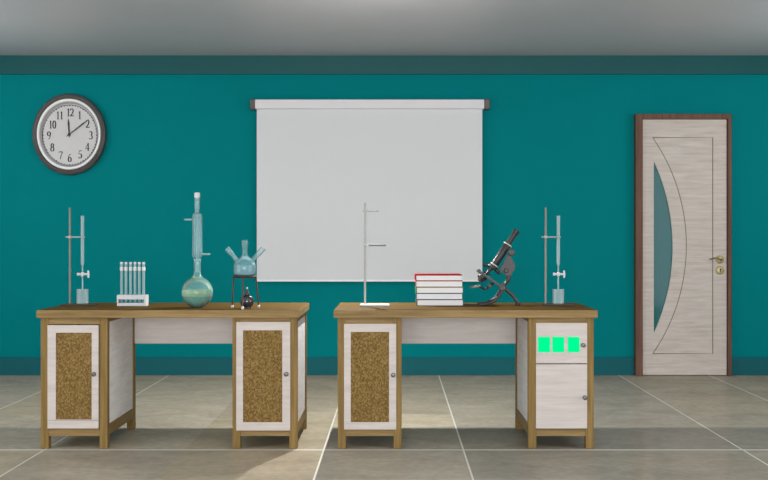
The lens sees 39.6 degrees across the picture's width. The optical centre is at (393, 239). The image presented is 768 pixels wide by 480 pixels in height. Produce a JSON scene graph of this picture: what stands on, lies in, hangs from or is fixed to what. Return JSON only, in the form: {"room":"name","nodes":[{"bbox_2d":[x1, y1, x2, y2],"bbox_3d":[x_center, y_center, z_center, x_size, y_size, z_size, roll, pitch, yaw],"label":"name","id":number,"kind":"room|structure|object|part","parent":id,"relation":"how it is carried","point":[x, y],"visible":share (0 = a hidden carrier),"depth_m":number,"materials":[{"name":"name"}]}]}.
{"room":"science classroom","nodes":[
{"label":"science classroom","id":0,"kind":"room"},
{"bbox_2d":[0,75,767,356],"bbox_3d":[-0.075,-0.203,8.900,7.850,2.647,0.100,0,0,0],"label":"wall","id":1,"kind":"structure","parent":0,"point":[562,144],"depth_m":8.85,"materials":[{"name":"teal paint"}]},
{"bbox_2d":[32,93,106,174],"bbox_3d":[-2.681,-0.873,8.815,0.608,0.673,0.070,0,0,0],"label":"wall clock","id":2,"kind":"object","parent":1,"relation":"attached to","point":[69,131],"visible":1,"depth_m":8.82,"materials":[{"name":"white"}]},
{"bbox_2d":[0,357,633,374],"bbox_3d":[-0.956,1.046,8.840,5.889,0.149,0.020,0,0,0],"label":"baseboard","id":3,"kind":"structure","parent":1,"relation":"attached to","point":[8,365],"depth_m":8.83,"materials":[{"name":"teal paint"}]},
{"bbox_2d":[250,99,489,281],"bbox_3d":[-0.197,-0.409,8.800,1.973,1.504,0.098,0,0,0],"label":"projection screen","id":4,"kind":"object","parent":1,"relation":"attached to","point":[415,162],"visible":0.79,"depth_m":8.80,"materials":[{"name":"white fabric"}]},
{"bbox_2d":[0,55,767,74],"bbox_3d":[-0.075,-1.450,8.835,7.650,0.154,0.030,0,0,0],"label":"trim","id":5,"kind":"structure","parent":1,"relation":"attached to","point":[9,64],"depth_m":8.82,"materials":[{"name":"teal paint"}]},
{"bbox_2d":[634,114,731,375],"bbox_3d":[2.384,0.041,8.795,0.790,2.158,0.109,0,0,0],"label":"door","id":6,"kind":"structure","parent":1,"relation":"in","point":[683,162],"depth_m":8.80,"materials":[{"name":"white wood"}]},
{"bbox_3d":[2.223,0.058,8.821,0.156,1.423,0.006,0,0,0],"label":"glass pane","id":7,"kind":"part","parent":6,"relation":"part of","materials":[{"name":"teal glass"}]},
{"bbox_3d":[2.689,0.251,8.799,0.072,0.072,0.012,0,0,0],"label":"keyhole plate","id":8,"kind":"part","parent":6,"relation":"part of","materials":[{"name":"gold metal"}]},
{"bbox_3d":[2.689,0.162,8.797,0.070,0.070,0.016,0,0,0],"label":"handle plate","id":9,"kind":"part","parent":6,"relation":"part of","materials":[{"name":"gold metal"}]},
{"bbox_2d":[732,357,767,374],"bbox_3d":[3.264,1.046,8.840,0.971,0.149,0.020,0,0,0],"label":"baseboard","id":10,"kind":"structure","parent":1,"relation":"attached to","point":[740,365],"depth_m":8.83,"materials":[{"name":"teal paint"}]},
{"bbox_2d":[0,375,767,479],"bbox_3d":[-0.075,1.160,0.925,7.650,0.081,15.850,0,0,0],"label":"floor","id":11,"kind":"structure","parent":0,"point":[455,427],"depth_m":5.99,"materials":[{"name":"tile"}]},
{"bbox_2d":[36,287,308,448],"bbox_3d":[-1.208,0.689,6.029,1.404,0.863,0.685,0,0,0],"label":"desk","id":12,"kind":"object","parent":11,"relation":"on","point":[88,353],"depth_m":5.72,"materials":[{"name":"brown wood"}]},
{"bbox_3d":[-1.874,0.768,5.744,0.043,0.704,0.043,0,0,0],"label":"leg","id":13,"kind":"part","parent":12,"relation":"part of","materials":[{"name":"brown wood"}]},
{"bbox_3d":[-1.720,0.734,5.725,0.273,0.554,0.020,0,0,0],"label":"door","id":14,"kind":"part","parent":12,"relation":"part of","materials":[{"name":"white wood"}]},
{"bbox_3d":[-1.717,0.434,5.739,0.272,0.036,0.027,0,0,0],"label":"rail","id":15,"kind":"part","parent":12,"relation":"part of","materials":[{"name":"brown wood"}]},
{"bbox_3d":[-1.717,1.034,5.739,0.272,0.037,0.027,0,0,0],"label":"rail","id":16,"kind":"part","parent":12,"relation":"part of","materials":[{"name":"brown wood"}]},
{"bbox_3d":[-1.716,0.730,5.726,0.194,0.467,0.011,0,0,0],"label":"cork panel","id":17,"kind":"part","parent":12,"relation":"part of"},
{"bbox_2d":[60,207,97,305],"bbox_3d":[-1.807,0.093,6.122,0.183,0.561,0.135,0,0,0],"label":"stand","id":18,"kind":"object","parent":12,"relation":"on","point":[69,236],"visible":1,"depth_m":6.13,"materials":[{"name":"metal"}]},
{"bbox_3d":[-1.866,0.091,6.140,0.011,0.556,0.011,0,0,0],"label":"rod","id":19,"kind":"part","parent":18,"relation":"part of","materials":[{"name":"silver metal"}]},
{"bbox_3d":[-1.807,0.370,6.122,0.183,0.007,0.135,0,0,0],"label":"plate","id":20,"kind":"part","parent":18,"relation":"part of","materials":[{"name":"grey metal"}]},
{"bbox_2d":[76,289,88,303],"bbox_3d":[-1.793,0.325,6.140,0.069,0.083,0.069,0,0,0],"label":"beaker","id":21,"kind":"object","parent":18,"relation":"on","point":[76,289],"visible":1,"depth_m":6.12,"materials":[{"name":"clear glass"}]},
{"bbox_3d":[-1.559,0.768,5.744,0.043,0.704,0.043,0,0,0],"label":"leg","id":22,"kind":"part","parent":12,"relation":"part of","materials":[{"name":"brown wood"}]},
{"bbox_3d":[-1.554,1.024,6.036,0.027,0.057,0.542,0,0,0],"label":"rail","id":23,"kind":"part","parent":12,"relation":"part of","materials":[{"name":"brown wood"}]},
{"bbox_3d":[-1.551,0.719,6.036,0.012,0.557,0.546,0,0,0],"label":"panel","id":24,"kind":"part","parent":12,"relation":"part of","materials":[{"name":"white wood"}]},
{"bbox_3d":[-1.559,0.768,6.329,0.043,0.704,0.043,0,0,0],"label":"leg","id":25,"kind":"part","parent":12,"relation":"part of","materials":[{"name":"brown wood"}]},
{"bbox_2d":[117,294,148,305],"bbox_3d":[-1.484,0.343,6.060,0.166,0.063,0.060,0,0,0],"label":"test tube rack","id":26,"kind":"object","parent":12,"relation":"on","point":[145,297],"visible":1,"depth_m":6.03,"materials":[{"name":"white plastic"}]},
{"bbox_2d":[120,262,122,302],"bbox_3d":[-1.548,0.240,6.060,0.020,0.231,0.019,0,0,0],"label":"test tube","id":27,"kind":"object","parent":26,"relation":"in","point":[121,263],"visible":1,"depth_m":6.05,"materials":[{"name":"clear glass"}]},
{"bbox_2d":[129,262,131,302],"bbox_3d":[-1.496,0.240,6.060,0.020,0.231,0.019,0,0,0],"label":"test tube","id":28,"kind":"object","parent":26,"relation":"in","point":[130,263],"visible":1,"depth_m":6.05,"materials":[{"name":"clear glass"}]},
{"bbox_2d":[138,262,140,302],"bbox_3d":[-1.447,0.240,6.060,0.020,0.231,0.019,0,0,0],"label":"test tube","id":29,"kind":"object","parent":26,"relation":"in","point":[139,263],"visible":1,"depth_m":6.06,"materials":[{"name":"clear glass"}]},
{"bbox_2d":[142,262,144,302],"bbox_3d":[-1.423,0.240,6.060,0.020,0.231,0.019,0,0,0],"label":"test tube","id":30,"kind":"object","parent":26,"relation":"in","point":[143,263],"visible":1,"depth_m":6.05,"materials":[{"name":"clear glass"}]},
{"bbox_3d":[-1.202,0.515,6.331,0.672,0.198,0.018,0,0,0],"label":"modesty panel","id":31,"kind":"part","parent":12,"relation":"part of","materials":[{"name":"white wood"}]},
{"bbox_2d":[181,259,212,307],"bbox_3d":[-1.089,0.239,5.900,0.172,0.269,0.172,0,0,0],"label":"flask","id":32,"kind":"object","parent":12,"relation":"on","point":[185,293],"visible":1,"depth_m":5.89,"materials":[{"name":"clear glass"}]},
{"bbox_2d":[187,192,209,271],"bbox_3d":[-1.089,-0.043,5.900,0.143,0.439,0.056,0,0,0],"label":"condenser","id":33,"kind":"object","parent":32,"relation":"in","point":[196,195],"visible":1,"depth_m":5.91,"materials":[{"name":"clear glass"}]},
{"bbox_3d":[-0.845,0.768,5.744,0.043,0.704,0.043,0,0,0],"label":"leg","id":34,"kind":"part","parent":12,"relation":"part of","materials":[{"name":"brown wood"}]},
{"bbox_2d":[231,275,259,309],"bbox_3d":[-0.833,0.284,5.844,0.153,0.179,0.169,0,0,32],"label":"tripod stand","id":35,"kind":"object","parent":12,"relation":"on","point":[233,276],"visible":0.96,"depth_m":5.85,"materials":[{"name":"black metal"}]},
{"bbox_3d":[-0.886,0.283,5.868,0.009,0.160,0.035,0,0,-24],"label":"leg","id":36,"kind":"part","parent":35,"relation":"part of","materials":[{"name":"metal"}]},
{"bbox_3d":[-0.817,0.282,5.766,0.009,0.161,0.055,0,0,-6],"label":"leg","id":37,"kind":"part","parent":35,"relation":"part of","materials":[{"name":"metal"}]},
{"bbox_2d":[225,240,264,275],"bbox_3d":[-0.817,0.098,5.849,0.204,0.194,0.121,0,0,26],"label":"flask","id":38,"kind":"object","parent":35,"relation":"on","point":[241,257],"visible":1,"depth_m":5.86,"materials":[{"name":"clear glass"}]},
{"bbox_3d":[-0.819,0.098,5.850,0.121,0.194,0.121,0,0,0],"label":"glass","id":39,"kind":"part","parent":38,"relation":"part of","materials":[{"name":"glass"}]},
{"bbox_3d":[-0.752,0.283,5.868,0.009,0.160,0.036,0,0,26],"label":"leg","id":40,"kind":"part","parent":35,"relation":"part of","materials":[{"name":"metal"}]},
{"bbox_3d":[-0.803,0.316,5.830,0.076,0.117,0.076,0,0,0],"label":"spirit burner","id":41,"kind":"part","parent":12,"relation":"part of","materials":[{"name":"black glass"}]},
{"bbox_3d":[-0.704,0.731,5.726,0.212,0.494,0.011,0,0,0],"label":"cork panel","id":42,"kind":"part","parent":12,"relation":"part of","materials":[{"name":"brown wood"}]},
{"bbox_3d":[-0.701,0.730,5.725,0.289,0.582,0.020,0,0,0],"label":"door","id":43,"kind":"part","parent":12,"relation":"part of","materials":[{"name":"white wood"}]},
{"bbox_3d":[-0.693,0.434,5.739,0.262,0.036,0.027,0,0,0],"label":"rail","id":44,"kind":"part","parent":12,"relation":"part of","materials":[{"name":"brown wood"}]},
{"bbox_3d":[-0.693,1.034,5.739,0.262,0.037,0.027,0,0,0],"label":"rail","id":45,"kind":"part","parent":12,"relation":"part of","materials":[{"name":"brown wood"}]},
{"bbox_3d":[-0.540,0.768,5.744,0.043,0.704,0.043,0,0,0],"label":"leg","id":46,"kind":"part","parent":12,"relation":"part of","materials":[{"name":"brown wood"}]},
{"bbox_3d":[-0.533,0.719,6.036,0.012,0.557,0.546,0,0,0],"label":"panel","id":47,"kind":"part","parent":12,"relation":"part of","materials":[{"name":"white wood"}]},
{"bbox_3d":[-0.535,1.024,6.036,0.027,0.057,0.542,0,0,0],"label":"rail","id":48,"kind":"part","parent":12,"relation":"part of","materials":[{"name":"brown wood"}]},
{"bbox_3d":[-0.540,0.768,6.329,0.043,0.704,0.043,0,0,0],"label":"leg","id":49,"kind":"part","parent":12,"relation":"part of","materials":[{"name":"brown wood"}]},
{"bbox_2d":[334,303,597,448],"bbox_3d":[0.383,0.747,6.029,1.411,0.746,0.685,0,0,0],"label":"desk","id":50,"kind":"object","parent":11,"relation":"on","point":[554,345],"visible":1,"depth_m":5.72,"materials":[{"name":"brown wood"}]},
{"bbox_3d":[-0.281,0.768,5.744,0.043,0.704,0.043,0,0,0],"label":"leg","id":51,"kind":"part","parent":50,"relation":"part of","materials":[{"name":"brown wood"}]},
{"bbox_3d":[-0.131,0.434,5.739,0.257,0.036,0.027,0,0,0],"label":"rail","id":52,"kind":"part","parent":50,"relation":"part of","materials":[{"name":"brown wood"}]},
{"bbox_3d":[-0.131,1.034,5.739,0.257,0.037,0.027,0,0,0],"label":"rail","id":53,"kind":"part","parent":50,"relation":"part of","materials":[{"name":"brown wood"}]},
{"bbox_3d":[-0.128,0.733,5.725,0.280,0.566,0.020,0,0,0],"label":"door","id":54,"kind":"part","parent":50,"relation":"part of","materials":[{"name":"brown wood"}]},
{"bbox_3d":[-0.129,0.735,5.726,0.207,0.485,0.011,0,0,0],"label":"cork panel","id":55,"kind":"part","parent":50,"relation":"part of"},
{"bbox_2d":[360,202,389,306],"bbox_3d":[-0.108,0.081,6.037,0.167,0.587,0.085,0,0,0],"label":"stand","id":56,"kind":"object","parent":50,"relation":"on","point":[364,210],"visible":1,"depth_m":6.04,"materials":[{"name":"grey metal"}]},
{"bbox_3d":[-0.165,0.075,6.050,0.012,0.577,0.012,0,0,0],"label":"rod","id":57,"kind":"part","parent":56,"relation":"part of","materials":[{"name":"metal"}]},
{"bbox_3d":[-0.132,-0.165,6.050,0.090,0.012,0.022,0,0,0],"label":"clamp arm","id":58,"kind":"part","parent":56,"relation":"part of","materials":[{"name":"metal"}]},
{"bbox_3d":[0.019,0.768,5.744,0.043,0.704,0.043,0,0,0],"label":"leg","id":59,"kind":"part","parent":50,"relation":"part of","materials":[{"name":"brown wood"}]},
{"bbox_2d":[415,300,462,305],"bbox_3d":[0.260,0.356,6.155,0.269,0.035,0.193,0,0,0],"label":"book","id":60,"kind":"object","parent":50,"relation":"on","point":[418,302],"visible":0.84,"depth_m":6.06,"materials":[{"name":"white paper"}]},
{"bbox_2d":[416,293,462,299],"bbox_3d":[0.259,0.321,6.155,0.268,0.035,0.193,0,0,0],"label":"book","id":61,"kind":"object","parent":60,"relation":"on","point":[419,296],"visible":0.89,"depth_m":6.06,"materials":[{"name":"white paper"}]},
{"bbox_2d":[415,286,462,292],"bbox_3d":[0.259,0.285,6.155,0.272,0.035,0.194,0,0,0],"label":"book","id":62,"kind":"object","parent":61,"relation":"on","point":[417,289],"visible":0.84,"depth_m":6.06,"materials":[{"name":"white paper"}]},
{"bbox_2d":[415,280,462,286],"bbox_3d":[0.258,0.249,6.155,0.271,0.035,0.193,0,0,0],"label":"book","id":63,"kind":"object","parent":62,"relation":"on","point":[417,283],"visible":0.87,"depth_m":6.06,"materials":[{"name":"white paper"}]},
{"bbox_2d":[414,274,461,280],"bbox_3d":[0.253,0.214,6.155,0.268,0.035,0.194,0,0,0],"label":"book","id":64,"kind":"object","parent":63,"relation":"on","point":[418,277],"visible":1,"depth_m":6.06,"materials":[{"name":"white paper"}]},
{"bbox_3d":[0.381,0.515,6.331,0.681,0.198,0.018,0,0,0],"label":"modesty panel","id":65,"kind":"part","parent":50,"relation":"part of","materials":[{"name":"white wood"}]},
{"bbox_2d":[470,228,519,305],"bbox_3d":[0.580,0.153,6.120,0.290,0.440,0.146,0,0,0],"label":"microscope","id":66,"kind":"object","parent":50,"relation":"on","point":[508,266],"visible":1,"depth_m":6.11,"materials":[{"name":"black metal"}]},
{"bbox_3d":[0.637,0.233,6.120,0.070,0.100,0.032,0,0,0],"label":"arm","id":67,"kind":"part","parent":66,"relation":"part of","materials":[{"name":"metal"}]},
{"bbox_3d":[0.671,0.072,6.118,0.037,0.037,0.094,0,0,0],"label":"focus knob","id":68,"kind":"part","parent":66,"relation":"part of","materials":[{"name":"metal"}]},
{"bbox_3d":[0.743,0.768,6.329,0.043,0.704,0.043,0,0,0],"label":"leg","id":69,"kind":"part","parent":50,"relation":"part of","materials":[{"name":"brown wood"}]},
{"bbox_3d":[0.738,1.024,6.036,0.027,0.057,0.542,0,0,0],"label":"rail","id":70,"kind":"part","parent":50,"relation":"part of","materials":[{"name":"brown wood"}]},
{"bbox_3d":[0.735,0.719,6.036,0.012,0.557,0.546,0,0,0],"label":"panel","id":71,"kind":"part","parent":50,"relation":"part of","materials":[{"name":"white wood"}]},
{"bbox_3d":[0.743,0.768,5.744,0.043,0.704,0.043,0,0,0],"label":"leg","id":72,"kind":"part","parent":50,"relation":"part of","materials":[{"name":"brown wood"}]},
{"bbox_3d":[0.804,0.560,5.715,0.063,0.082,0.005,0,0,0],"label":"square panel","id":73,"kind":"part","parent":50,"relation":"part of","materials":[{"name":"green"}]},
{"bbox_3d":[0.896,0.734,6.334,0.265,0.571,0.012,0,0,0],"label":"panel","id":74,"kind":"part","parent":50,"relation":"part of","materials":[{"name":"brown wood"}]},
{"bbox_2d":[539,207,573,305],"bbox_3d":[0.932,0.093,6.122,0.183,0.561,0.135,0,0,0],"label":"stand","id":75,"kind":"object","parent":50,"relation":"on","point":[545,236],"visible":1,"depth_m":6.13,"materials":[{"name":"grey metal"}]},
{"bbox_3d":[0.873,0.091,6.140,0.011,0.556,0.011,0,0,0],"label":"rod","id":76,"kind":"part","parent":75,"relation":"part of","materials":[{"name":"silver metal"}]},
{"bbox_3d":[0.932,0.370,6.122,0.183,0.007,0.135,0,0,0],"label":"plate","id":77,"kind":"part","parent":75,"relation":"part of","materials":[{"name":"grey metal"}]},
{"bbox_2d":[552,289,563,303],"bbox_3d":[0.946,0.325,6.140,0.069,0.083,0.069,0,0,0],"label":"beaker","id":78,"kind":"object","parent":75,"relation":"on","point":[552,289],"visible":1,"depth_m":6.12,"materials":[{"name":"clear glass"}]},
{"bbox_3d":[0.880,0.560,5.715,0.063,0.082,0.005,0,0,0],"label":"square panel","id":79,"kind":"part","parent":50,"relation":"part of","materials":[{"name":"green"}]},
{"bbox_3d":[0.896,0.434,5.739,0.265,0.036,0.027,0,0,0],"label":"rail","id":80,"kind":"part","parent":50,"relation":"part of","materials":[{"name":"brown wood"}]},
{"bbox_3d":[0.896,1.034,5.739,0.265,0.037,0.027,0,0,0],"label":"rail","id":81,"kind":"part","parent":50,"relation":"part of","materials":[{"name":"brown wood"}]},
{"bbox_3d":[0.898,0.553,5.725,0.274,0.216,0.020,0,0,0],"label":"drawer","id":82,"kind":"part","parent":50,"relation":"part of","materials":[{"name":"white wood"}]},
{"bbox_3d":[0.898,0.838,5.725,0.274,0.344,0.020,0,0,0],"label":"door","id":83,"kind":"part","parent":50,"relation":"part of","materials":[{"name":"white wood"}]},
{"bbox_3d":[0.962,0.560,5.715,0.062,0.082,0.005,0,0,0],"label":"square panel","id":84,"kind":"part","parent":50,"relation":"part of","materials":[{"name":"green"}]},
{"bbox_3d":[1.050,0.768,5.744,0.043,0.704,0.043,0,0,0],"label":"leg","id":85,"kind":"part","parent":50,"relation":"part of","materials":[{"name":"brown wood"}]},
{"bbox_2d":[0,0,767,54],"bbox_3d":[-0.075,-1.577,0.925,7.850,0.100,16.050,0,0,0],"label":"ceiling","id":86,"kind":"structure","parent":0,"point":[27,27],"depth_m":7.63,"materials":[{"name":"white paint"}]}
]}

